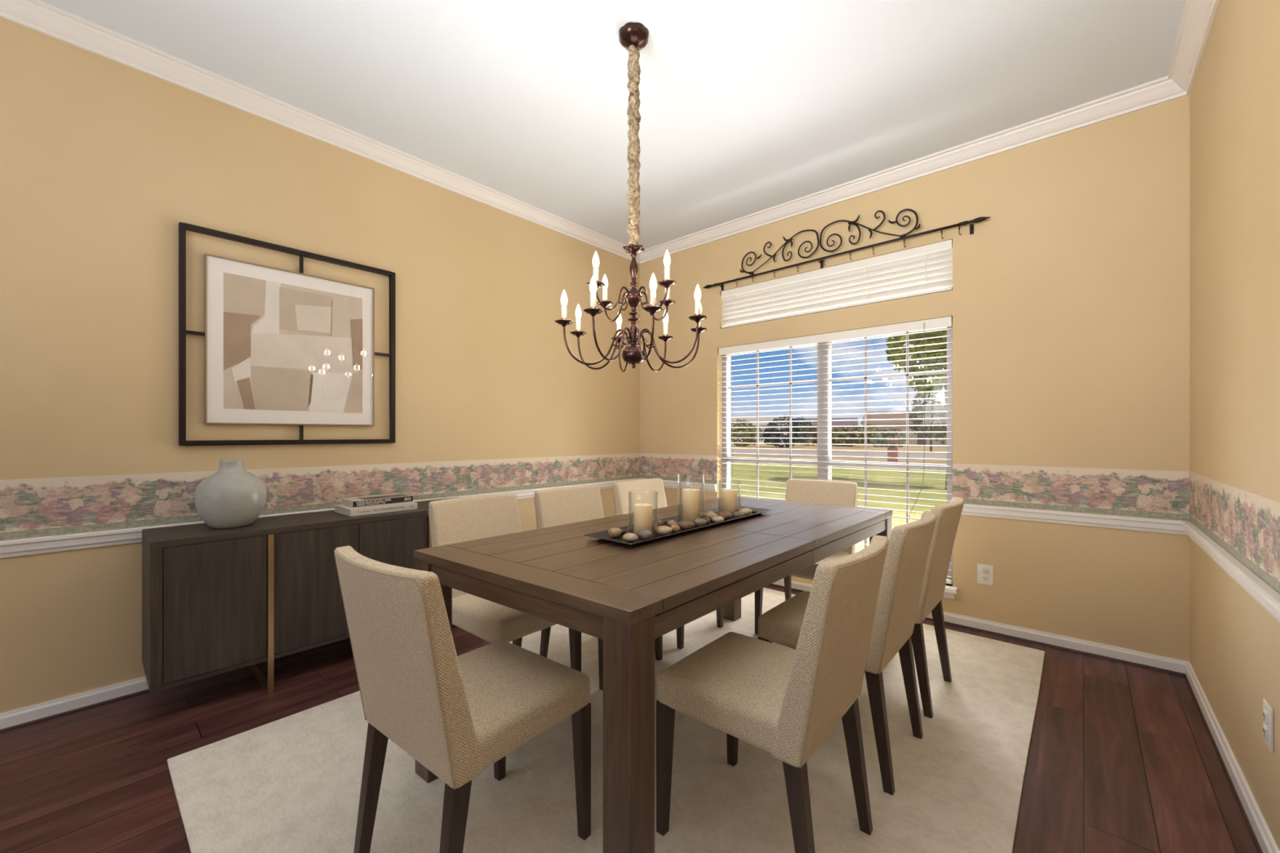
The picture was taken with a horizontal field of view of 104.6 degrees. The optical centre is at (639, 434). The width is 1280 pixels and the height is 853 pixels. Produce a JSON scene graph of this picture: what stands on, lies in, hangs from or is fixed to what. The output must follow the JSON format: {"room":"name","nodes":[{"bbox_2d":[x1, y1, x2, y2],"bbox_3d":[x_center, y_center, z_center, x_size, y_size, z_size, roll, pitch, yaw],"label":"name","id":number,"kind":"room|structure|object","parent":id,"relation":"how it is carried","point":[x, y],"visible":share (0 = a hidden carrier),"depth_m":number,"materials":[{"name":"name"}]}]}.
{"room":"dining room","nodes":[
{"label":"dining room","id":0,"kind":"room"},
{"bbox_2d":[0,17,639,713],"bbox_3d":[-2.123,-0.285,2.563,0.162,2.930,6.513,0,0,42],"label":"wall","id":1,"kind":"structure","parent":0,"point":[103,159],"depth_m":2.38,"materials":[{"name":"beige paint"}]},
{"bbox_2d":[0,675,148,729],"bbox_3d":[-2.059,1.139,2.505,0.016,0.058,6.193,0,0,42],"label":"baseboard","id":2,"kind":"structure","parent":1,"relation":"attached to","point":[16,717],"depth_m":2.10,"materials":[{"name":"white paint"}]},
{"bbox_2d":[0,688,149,733],"bbox_3d":[-2.056,1.174,2.503,0.022,0.012,6.193,0,0,42],"label":"trim","id":3,"kind":"structure","parent":1,"relation":"attached to","point":[84,708],"depth_m":2.10,"materials":[{"name":"brown"}]},
{"bbox_2d":[178,222,395,445],"bbox_3d":[-1.857,-0.477,2.713,0.030,1.062,0.988,0,0,42],"label":"framed art","id":4,"kind":"object","parent":1,"relation":"attached to","point":[282,347],"visible":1,"depth_m":2.64,"materials":[{"name":"beige paper"}]},
{"bbox_2d":[223,272,362,413],"bbox_3d":[-1.860,-0.469,2.699,0.003,0.678,0.637,0,0,42],"label":"print","id":5,"kind":"object","parent":4,"relation":"attached to","point":[290,347],"depth_m":2.67},
{"bbox_2d":[0,478,639,558],"bbox_3d":[-2.053,0.457,2.500,0.030,0.067,6.193,0,0,42],"label":"trim","id":6,"kind":"structure","parent":1,"relation":"attached to","point":[20,547],"depth_m":2.15,"materials":[{"name":"white paint"}]},
{"bbox_2d":[0,0,640,263],"bbox_3d":[-2.035,-1.706,2.484,0.080,0.087,6.193,0,0,42],"label":"trim","id":7,"kind":"structure","parent":1,"relation":"attached to","point":[38,15],"depth_m":2.55,"materials":[{"name":"white paint"}]},
{"bbox_2d":[40,0,1186,248],"bbox_3d":[-0.720,-1.825,1.309,3.925,0.150,6.513,0,0,42],"label":"ceiling","id":8,"kind":"structure","parent":0,"point":[747,107],"depth_m":2.43,"materials":[{"name":"white paint"}]},
{"bbox_2d":[554,22,706,372],"bbox_3d":[-0.027,-1.019,2.164,0.635,1.462,0.643,0,0,8],"label":"chandelier","id":9,"kind":"object","parent":8,"relation":"hanging from","point":[633,37],"visible":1,"depth_m":2.14,"materials":[{"name":"brown metal"}]},
{"bbox_2d":[0,585,1257,852],"bbox_3d":[-0.720,1.240,1.309,3.925,0.120,6.513,0,0,42],"label":"floor","id":10,"kind":"structure","parent":0,"point":[1122,757],"depth_m":1.80,"materials":[{"name":"brown wood"}]},
{"bbox_2d":[142,497,458,693],"bbox_3d":[-1.597,0.805,2.680,0.427,0.751,1.531,0,0,42],"label":"sideboard","id":11,"kind":"object","parent":10,"relation":"on","point":[215,602],"visible":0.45,"depth_m":2.23,"materials":[{"name":"brown wood"}]},
{"bbox_2d":[194,459,266,528],"bbox_3d":[-1.915,0.274,2.321,0.264,0.312,0.264,0,0,42],"label":"vase","id":12,"kind":"object","parent":11,"relation":"on","point":[232,496],"visible":1,"depth_m":2.24,"materials":[{"name":"grey ceramic"}]},
{"bbox_2d":[333,502,417,516],"bbox_3d":[-1.499,0.412,2.813,0.257,0.036,0.352,0,0,41],"label":"hardcover book","id":13,"kind":"object","parent":11,"relation":"on","point":[348,511],"visible":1,"depth_m":2.71,"materials":[{"name":"beige paper"}]},
{"bbox_2d":[340,493,413,507],"bbox_3d":[-1.510,0.375,2.845,0.187,0.037,0.322,0,0,40],"label":"hardcover book","id":14,"kind":"object","parent":13,"relation":"on","point":[387,499],"visible":1,"depth_m":2.78,"materials":[{"name":"beige paper"}]},
{"bbox_2d":[357,493,408,499],"bbox_3d":[-1.471,0.357,2.843,0.118,0.001,0.250,0,0,40],"label":"print","id":15,"kind":"object","parent":14,"relation":"on","point":[397,496],"depth_m":2.85},
{"bbox_2d":[167,587,1044,852],"bbox_3d":[0.243,1.175,2.230,2.318,0.010,3.262,0,0,42],"label":"area rug","id":16,"kind":"object","parent":10,"relation":"on","point":[291,784],"visible":0.43,"depth_m":1.66,"materials":[{"name":"beige carpet"}]},
{"bbox_2d":[333,545,591,852],"bbox_3d":[-0.479,0.733,1.361,0.440,0.875,0.563,0,0,38],"label":"dining chair","id":17,"kind":"object","parent":16,"relation":"on","point":[459,717],"visible":1,"depth_m":1.19,"materials":[{"name":"beige fabric"}]},
{"bbox_2d":[428,493,581,671],"bbox_3d":[-0.603,0.733,2.180,0.563,0.875,0.440,0,0,41],"label":"dining chair","id":18,"kind":"object","parent":16,"relation":"on","point":[463,519],"visible":0.41,"depth_m":2.15,"materials":[{"name":"beige fabric"}]},
{"bbox_2d":[533,484,662,690],"bbox_3d":[-0.229,0.733,2.598,0.563,0.875,0.440,0,0,42],"label":"dining chair","id":19,"kind":"object","parent":16,"relation":"on","point":[558,506],"visible":0.34,"depth_m":2.67,"materials":[{"name":"beige fabric"}]},
{"bbox_2d":[413,497,892,852],"bbox_3d":[0.280,0.785,2.168,0.974,0.770,2.099,0,0,42],"label":"dining table","id":20,"kind":"object","parent":16,"relation":"on","point":[626,597],"visible":0.8,"depth_m":1.45,"materials":[{"name":"brown wood"}]},
{"bbox_2d":[583,506,772,545],"bbox_3d":[0.229,0.390,2.196,0.243,0.020,1.059,0,0,42],"label":"tray","id":21,"kind":"object","parent":20,"relation":"on","point":[603,535],"visible":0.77,"depth_m":2.01,"materials":[{"name":"black paint"}]},
{"bbox_2d":[608,527,622,537],"bbox_3d":[-0.096,0.376,1.901,0.053,0.036,0.050,0,0,-18],"label":"stone","id":22,"kind":"object","parent":21,"relation":"on","point":[613,532],"visible":1,"depth_m":1.88,"materials":[{"name":"beige stone"}]},
{"bbox_2d":[622,533,638,542],"bbox_3d":[-0.036,0.378,1.819,0.061,0.031,0.043,0,0,19],"label":"stone","id":23,"kind":"object","parent":21,"relation":"on","point":[631,537],"visible":1,"depth_m":1.80,"materials":[{"name":"beige stone"}]},
{"bbox_2d":[628,490,657,537],"bbox_3d":[0.012,0.309,1.936,0.115,0.170,0.115,0,0,42],"label":"glass","id":24,"kind":"object","parent":21,"relation":"on","point":[656,519],"visible":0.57,"depth_m":1.92,"materials":[{"name":"clear glass"}]},
{"bbox_2d":[633,497,652,535],"bbox_3d":[0.012,0.318,1.936,0.074,0.141,0.074,0,0,42],"label":"pillar candle","id":25,"kind":"object","parent":24,"relation":"in","point":[642,513],"visible":0.73,"depth_m":1.91,"materials":[{"name":"beige wax"}]},
{"bbox_2d":[637,529,652,539],"bbox_3d":[0.019,0.375,1.857,0.058,0.037,0.048,0,0,23],"label":"stone","id":26,"kind":"object","parent":21,"relation":"on","point":[642,534],"visible":1,"depth_m":1.84,"materials":[{"name":"grey stone"}]},
{"bbox_2d":[652,523,655,531],"bbox_3d":[0.050,0.377,2.010,0.030,0.032,0.030,0,0,11],"label":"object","id":27,"kind":"object","parent":21,"relation":"on","point":[653,525],"visible":0.39,"depth_m":2.00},
{"bbox_2d":[653,520,663,526],"bbox_3d":[0.078,0.376,2.083,0.046,0.036,0.036,0,0,17],"label":"river stone","id":28,"kind":"object","parent":21,"relation":"on","point":[660,522],"visible":0.52,"depth_m":2.07,"materials":[{"name":"stone"}]},
{"bbox_2d":[654,525,671,535],"bbox_3d":[0.091,0.376,1.939,0.070,0.036,0.057,0,0,-5],"label":"stone","id":29,"kind":"object","parent":21,"relation":"on","point":[661,530],"visible":0.97,"depth_m":1.92,"materials":[{"name":"beige stone"}]},
{"bbox_2d":[666,520,676,527],"bbox_3d":[0.137,0.378,2.090,0.042,0.032,0.044,0,0,-10],"label":"stone","id":30,"kind":"object","parent":21,"relation":"on","point":[670,522],"visible":0.75,"depth_m":2.08,"materials":[{"name":"beige stone"}]},
{"bbox_2d":[670,524,679,532],"bbox_3d":[0.140,0.378,1.996,0.044,0.030,0.038,0,0,-19],"label":"stone","id":31,"kind":"object","parent":21,"relation":"on","point":[675,528],"visible":0.85,"depth_m":1.98,"materials":[{"name":"beige stone"}]},
{"bbox_2d":[676,520,695,529],"bbox_3d":[0.190,0.374,2.047,0.076,0.038,0.071,0,0,-10],"label":"stone","id":32,"kind":"object","parent":21,"relation":"on","point":[683,525],"visible":0.91,"depth_m":2.02,"materials":[{"name":"brown stone"}]},
{"bbox_2d":[677,473,704,522],"bbox_3d":[0.228,0.285,2.197,0.118,0.218,0.118,0,0,42],"label":"glass","id":33,"kind":"object","parent":21,"relation":"on","point":[678,506],"visible":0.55,"depth_m":2.20,"materials":[{"name":"clear glass"}]},
{"bbox_2d":[682,483,700,521],"bbox_3d":[0.228,0.303,2.197,0.080,0.172,0.080,0,0,42],"label":"pillar candle","id":34,"kind":"object","parent":33,"relation":"in","point":[691,496],"visible":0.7,"depth_m":2.16,"materials":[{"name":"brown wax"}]},
{"bbox_2d":[692,518,706,527],"bbox_3d":[0.255,0.375,2.114,0.061,0.038,0.054,0,0,3],"label":"stone","id":35,"kind":"object","parent":21,"relation":"on","point":[699,522],"visible":0.9,"depth_m":2.09,"materials":[{"name":"grey stone"}]},
{"bbox_2d":[704,517,711,523],"bbox_3d":[0.291,0.381,2.186,0.043,0.026,0.036,0,0,8],"label":"stone","id":36,"kind":"object","parent":21,"relation":"on","point":[708,520],"visible":0.62,"depth_m":2.17,"materials":[{"name":"brown stone"}]},
{"bbox_2d":[705,512,717,519],"bbox_3d":[0.328,0.376,2.276,0.057,0.036,0.046,0,0,10],"label":"stone","id":37,"kind":"object","parent":21,"relation":"on","point":[709,515],"visible":0.59,"depth_m":2.26,"materials":[{"name":"beige stone"}]},
{"bbox_2d":[711,515,724,522],"bbox_3d":[0.347,0.378,2.207,0.057,0.031,0.049,0,0,8],"label":"stone","id":38,"kind":"object","parent":21,"relation":"on","point":[716,518],"visible":0.9,"depth_m":2.19,"materials":[{"name":"beige stone"}]},
{"bbox_2d":[716,511,731,519],"bbox_3d":[0.391,0.376,2.300,0.071,0.035,0.058,0,0,9],"label":"stone","id":39,"kind":"object","parent":21,"relation":"on","point":[726,515],"visible":0.71,"depth_m":2.28,"materials":[{"name":"brown stone"}]},
{"bbox_2d":[732,511,744,518],"bbox_3d":[0.464,0.378,2.337,0.057,0.032,0.040,0,0,-8],"label":"stone","id":40,"kind":"object","parent":21,"relation":"on","point":[736,514],"visible":0.9,"depth_m":2.32,"materials":[{"name":"stone"}]},
{"bbox_2d":[737,508,751,515],"bbox_3d":[0.511,0.376,2.410,0.069,0.035,0.055,0,0,8],"label":"stone","id":41,"kind":"object","parent":21,"relation":"on","point":[746,512],"visible":0.75,"depth_m":2.39,"materials":[{"name":"beige stone"}]},
{"bbox_3d":[0.438,0.309,2.427,0.109,0.169,0.109,0,0,42],"label":"glass","id":42,"kind":"object","parent":21,"relation":"on","visible":0},
{"bbox_2d":[721,484,737,515],"bbox_3d":[0.438,0.317,2.427,0.076,0.144,0.076,0,0,42],"label":"pillar candle","id":43,"kind":"object","parent":42,"relation":"in","point":[729,496],"visible":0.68,"depth_m":2.39,"materials":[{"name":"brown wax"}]},
{"bbox_2d":[613,478,723,648],"bbox_3d":[0.161,0.733,3.034,0.563,0.875,0.440,0,0,42],"label":"dining chair","id":44,"kind":"object","parent":16,"relation":"on","point":[639,489],"visible":0.29,"depth_m":3.11,"materials":[{"name":"beige fabric"}]},
{"bbox_2d":[656,535,888,852],"bbox_3d":[0.394,0.733,1.440,0.563,0.875,0.440,0,0,41],"label":"dining chair","id":45,"kind":"object","parent":16,"relation":"on","point":[781,701],"visible":1,"depth_m":1.29,"materials":[{"name":"beige fabric"}]},
{"bbox_2d":[754,479,857,634],"bbox_3d":[1.012,0.733,2.986,0.440,0.875,0.563,0,0,39],"label":"dining chair","id":46,"kind":"object","parent":16,"relation":"on","point":[805,491],"visible":0.3,"depth_m":3.09,"materials":[{"name":"beige fabric"}]},
{"bbox_2d":[757,511,937,795],"bbox_3d":[0.803,0.733,1.898,0.563,0.875,0.440,0,0,41],"label":"dining chair","id":47,"kind":"object","parent":16,"relation":"on","point":[908,545],"visible":0.76,"depth_m":1.65,"materials":[{"name":"beige fabric"}]},
{"bbox_2d":[911,497,964,718],"bbox_3d":[1.187,0.733,2.332,0.563,0.875,0.440,0,0,42],"label":"dining chair","id":48,"kind":"object","parent":16,"relation":"on","point":[948,515],"visible":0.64,"depth_m":2.07,"materials":[{"name":"beige fabric"}]},
{"bbox_2d":[640,75,1189,675],"bbox_3d":[1.369,-0.285,3.648,3.605,2.930,0.240,0,0,42],"label":"wall","id":49,"kind":"structure","parent":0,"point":[1068,304],"depth_m":2.80,"materials":[{"name":"beige paint"}]},
{"bbox_2d":[718,315,952,584],"bbox_3d":[1.321,0.098,3.673,1.709,1.678,0.072,0,0,42],"label":"blind","id":50,"kind":"object","parent":49,"relation":"attached to","point":[944,322],"visible":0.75,"depth_m":3.49,"materials":[{"name":"white plastic"}]},
{"bbox_2d":[720,239,952,328],"bbox_3d":[1.337,-1.064,3.672,1.686,0.314,0.056,0,0,42],"label":"blind","id":51,"kind":"object","parent":49,"relation":"attached to","point":[926,269],"visible":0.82,"depth_m":3.54,"materials":[{"name":"white plastic"}]},
{"bbox_2d":[721,324,958,599],"bbox_3d":[1.333,0.138,3.687,1.785,1.764,0.210,0,0,42],"label":"window","id":52,"kind":"structure","parent":49,"relation":"attached to","point":[825,437],"depth_m":3.68,"materials":[{"name":"grey plastic"}]},
{"bbox_2d":[728,346,817,458],"bbox_3d":[1.061,-0.253,4.014,0.794,0.889,0.007,0,0,42],"label":"grille","id":53,"kind":"object","parent":52,"relation":"attached to","point":[790,384],"depth_m":4.09,"materials":[{"name":"grey plastic"}]},
{"bbox_2d":[757,462,791,498],"bbox_3d":[1.061,0.564,4.014,0.794,0.663,0.007,0,0,42],"label":"grille","id":54,"kind":"object","parent":52,"relation":"attached to","point":[790,464],"depth_m":3.90,"materials":[{"name":"grey plastic"}]},
{"bbox_2d":[829,331,946,462],"bbox_3d":[1.701,-0.253,3.443,0.761,0.889,0.007,0,0,42],"label":"grille","id":55,"kind":"object","parent":52,"relation":"attached to","point":[945,371],"depth_m":3.52,"materials":[{"name":"grey plastic"}]},
{"bbox_2d":[864,467,920,547],"bbox_3d":[1.701,0.564,3.443,0.761,0.663,0.007,0,0,42],"label":"grille","id":56,"kind":"object","parent":52,"relation":"attached to","point":[864,468],"depth_m":3.35,"materials":[{"name":"grey plastic"}]},
{"bbox_2d":[702,208,990,290],"bbox_3d":[1.312,-1.363,3.598,2.040,0.302,0.072,0,0,42],"label":"curtain rod","id":57,"kind":"object","parent":49,"relation":"attached to","point":[978,220],"visible":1,"depth_m":3.48,"materials":[{"name":"black metal"}]},
{"bbox_2d":[773,577,1188,673],"bbox_3d":[1.337,1.139,3.612,3.605,0.058,0.016,0,0,42],"label":"baseboard","id":58,"kind":"structure","parent":49,"relation":"attached to","point":[1135,656],"depth_m":2.72,"materials":[{"name":"white paint"}]},
{"bbox_2d":[977,563,993,586],"bbox_3d":[2.068,0.838,2.963,0.080,0.120,0.011,0,0,42],"label":"outlet plate","id":59,"kind":"object","parent":49,"relation":"attached to","point":[984,572],"visible":1,"depth_m":2.96,"materials":[{"name":"beige plastic"}]},
{"bbox_2d":[982,568,988,573],"bbox_3d":[2.067,0.816,2.962,0.034,0.032,0.006,0,0,42],"label":"socket","id":60,"kind":"object","parent":59,"relation":"attached to","point":[984,571],"depth_m":2.96,"materials":[{"name":"grey plastic"}]},
{"bbox_2d":[982,575,988,581],"bbox_3d":[2.067,0.860,2.962,0.034,0.032,0.006,0,0,42],"label":"socket","id":61,"kind":"object","parent":59,"relation":"attached to","point":[984,578],"depth_m":2.96,"materials":[{"name":"grey plastic"}]},
{"bbox_2d":[1189,0,1279,851],"bbox_3d":[0.683,-0.285,0.056,0.162,2.930,6.513,0,0,42],"label":"wall","id":62,"kind":"structure","parent":0,"point":[1234,96],"depth_m":1.66,"materials":[{"name":"beige paint"}]},
{"bbox_2d":[1168,0,1219,94],"bbox_3d":[0.594,-1.706,0.135,0.080,0.087,6.193,0,0,42],"label":"trim","id":63,"kind":"structure","parent":62,"relation":"attached to","point":[1197,17],"depth_m":2.14,"materials":[{"name":"white paint"}]},
{"bbox_2d":[1183,674,1262,852],"bbox_3d":[0.616,1.174,0.116,0.022,0.012,6.193,0,0,42],"label":"trim","id":64,"kind":"structure","parent":62,"relation":"attached to","point":[1234,792],"depth_m":1.70,"materials":[{"name":"brown"}]},
{"bbox_2d":[1182,520,1279,622],"bbox_3d":[0.613,0.457,0.118,0.030,0.067,6.193,0,0,42],"label":"trim","id":65,"kind":"structure","parent":62,"relation":"attached to","point":[1262,593],"depth_m":1.57,"materials":[{"name":"white paint"}]},
{"bbox_2d":[1185,662,1279,852],"bbox_3d":[0.618,1.139,0.114,0.016,0.058,6.193,0,0,42],"label":"baseboard","id":66,"kind":"structure","parent":62,"relation":"attached to","point":[1267,843],"depth_m":1.65,"materials":[{"name":"white paint"}]},
{"bbox_2d":[1262,697,1273,752],"bbox_3d":[1.762,0.815,1.390,0.011,0.120,0.080,0,0,42],"label":"outlet plate","id":67,"kind":"object","parent":62,"relation":"attached to","point":[1268,711],"visible":1,"depth_m":1.38,"materials":[{"name":"beige plastic"}]},
{"bbox_2d":[1262,708,1268,724],"bbox_3d":[1.760,0.793,1.391,0.006,0.032,0.034,0,0,42],"label":"socket","id":68,"kind":"object","parent":67,"relation":"attached to","point":[1265,711],"depth_m":1.38,"materials":[{"name":"grey plastic"}]},
{"bbox_2d":[1262,724,1268,740],"bbox_3d":[1.760,0.837,1.391,0.006,0.032,0.034,0,0,42],"label":"socket","id":69,"kind":"object","parent":67,"relation":"attached to","point":[1265,726],"depth_m":1.38,"materials":[{"name":"grey plastic"}]},
{"label":"outside","id":70,"kind":"structure","parent":0,"visible":0},
{"bbox_2d":[731,437,946,464],"bbox_3d":[58.034,1.530,124.999,240.000,0.200,256.237,0,0,42],"label":"field","id":71,"kind":"structure","parent":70,"point":[768,447],"depth_m":43.23,"materials":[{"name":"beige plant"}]},
{"bbox_2d":[731,418,763,446],"bbox_3d":[12.635,-0.158,59.701,4.965,3.643,4.046,0,0,42],"label":"round bush","id":72,"kind":"object","parent":71,"relation":"on","point":[753,433],"visible":0.73,"depth_m":58.82,"materials":[{"name":"green plant"}]},
{"bbox_2d":[731,414,788,444],"bbox_3d":[17.672,-0.770,76.067,10.000,4.400,8.000,0,0,22],"label":"house","id":73,"kind":"structure","parent":71,"relation":"on","point":[752,420],"depth_m":73.68,"materials":[{"name":"white"}]},
{"bbox_2d":[760,414,813,447],"bbox_3d":[16.269,-0.276,54.770,5.825,3.917,4.143,0,0,42],"label":"bush","id":74,"kind":"object","parent":71,"relation":"on","point":[767,431],"visible":0.84,"depth_m":54.09,"materials":[{"name":"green plant"}]},
{"bbox_2d":[787,417,857,444],"bbox_3d":[28.769,-0.620,80.233,12.000,4.100,8.000,0,0,25],"label":"house","id":75,"kind":"structure","parent":71,"relation":"on","point":[837,423],"depth_m":76.98,"materials":[{"name":"white"}]},
{"bbox_2d":[800,423,906,447],"bbox_3d":[25.213,0.234,59.912,12.907,3.597,3.887,0,0,42],"label":"hedge","id":76,"kind":"object","parent":71,"relation":"on","point":[842,436],"visible":0.62,"depth_m":58.33,"materials":[{"name":"green plant"}]},
{"bbox_2d":[886,439,898,462],"bbox_3d":[12.885,0.820,25.230,0.540,1.220,0.540,0,0,27],"label":"pillar","id":77,"kind":"structure","parent":71,"relation":"on","point":[890,442],"depth_m":25.03,"materials":[{"name":"red brick"}]},
{"bbox_2d":[860,410,946,445],"bbox_3d":[39.661,-0.970,69.161,15.000,4.800,9.000,0,0,33],"label":"house","id":78,"kind":"structure","parent":71,"relation":"on","point":[890,415],"depth_m":67.81,"materials":[{"name":"beige brick"}]},
{"bbox_2d":[908,392,946,452],"bbox_3d":[23.476,-1.113,39.989,3.532,5.087,3.494,0,0,42],"label":"young tree","id":79,"kind":"object","parent":71,"relation":"on","point":[920,408],"visible":0.77,"depth_m":39.79,"materials":[{"name":"green plant"}]},
{"bbox_2d":[933,423,946,444],"bbox_3d":[39.790,-0.219,52.957,14.603,4.578,4.232,0,0,42],"label":"hedge","id":80,"kind":"object","parent":71,"relation":"on","point":[942,441],"visible":0.02,"depth_m":57.16,"materials":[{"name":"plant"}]},
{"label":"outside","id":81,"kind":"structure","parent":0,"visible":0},
{"bbox_2d":[731,462,946,552],"bbox_3d":[-2.201,1.415,20.051,90.000,0.030,19.427,0,0,42],"label":"lawn","id":82,"kind":"structure","parent":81,"point":[836,471],"depth_m":14.13,"materials":[{"name":"green plant"}]},
{"bbox_2d":[884,328,946,489],"bbox_3d":[8.222,-1.983,12.282,4.070,6.830,3.133,0,0,42],"label":"leafy tree","id":83,"kind":"object","parent":82,"relation":"on","point":[938,333],"visible":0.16,"depth_m":12.64,"materials":[{"name":"green plant"}]},
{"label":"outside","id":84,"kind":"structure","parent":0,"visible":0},
{"bbox_2d":[731,449,946,460],"bbox_3d":[12.798,1.415,36.840,150.000,0.030,8.000,0,0,42],"label":"street","id":85,"kind":"structure","parent":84,"point":[921,456],"depth_m":35.28,"materials":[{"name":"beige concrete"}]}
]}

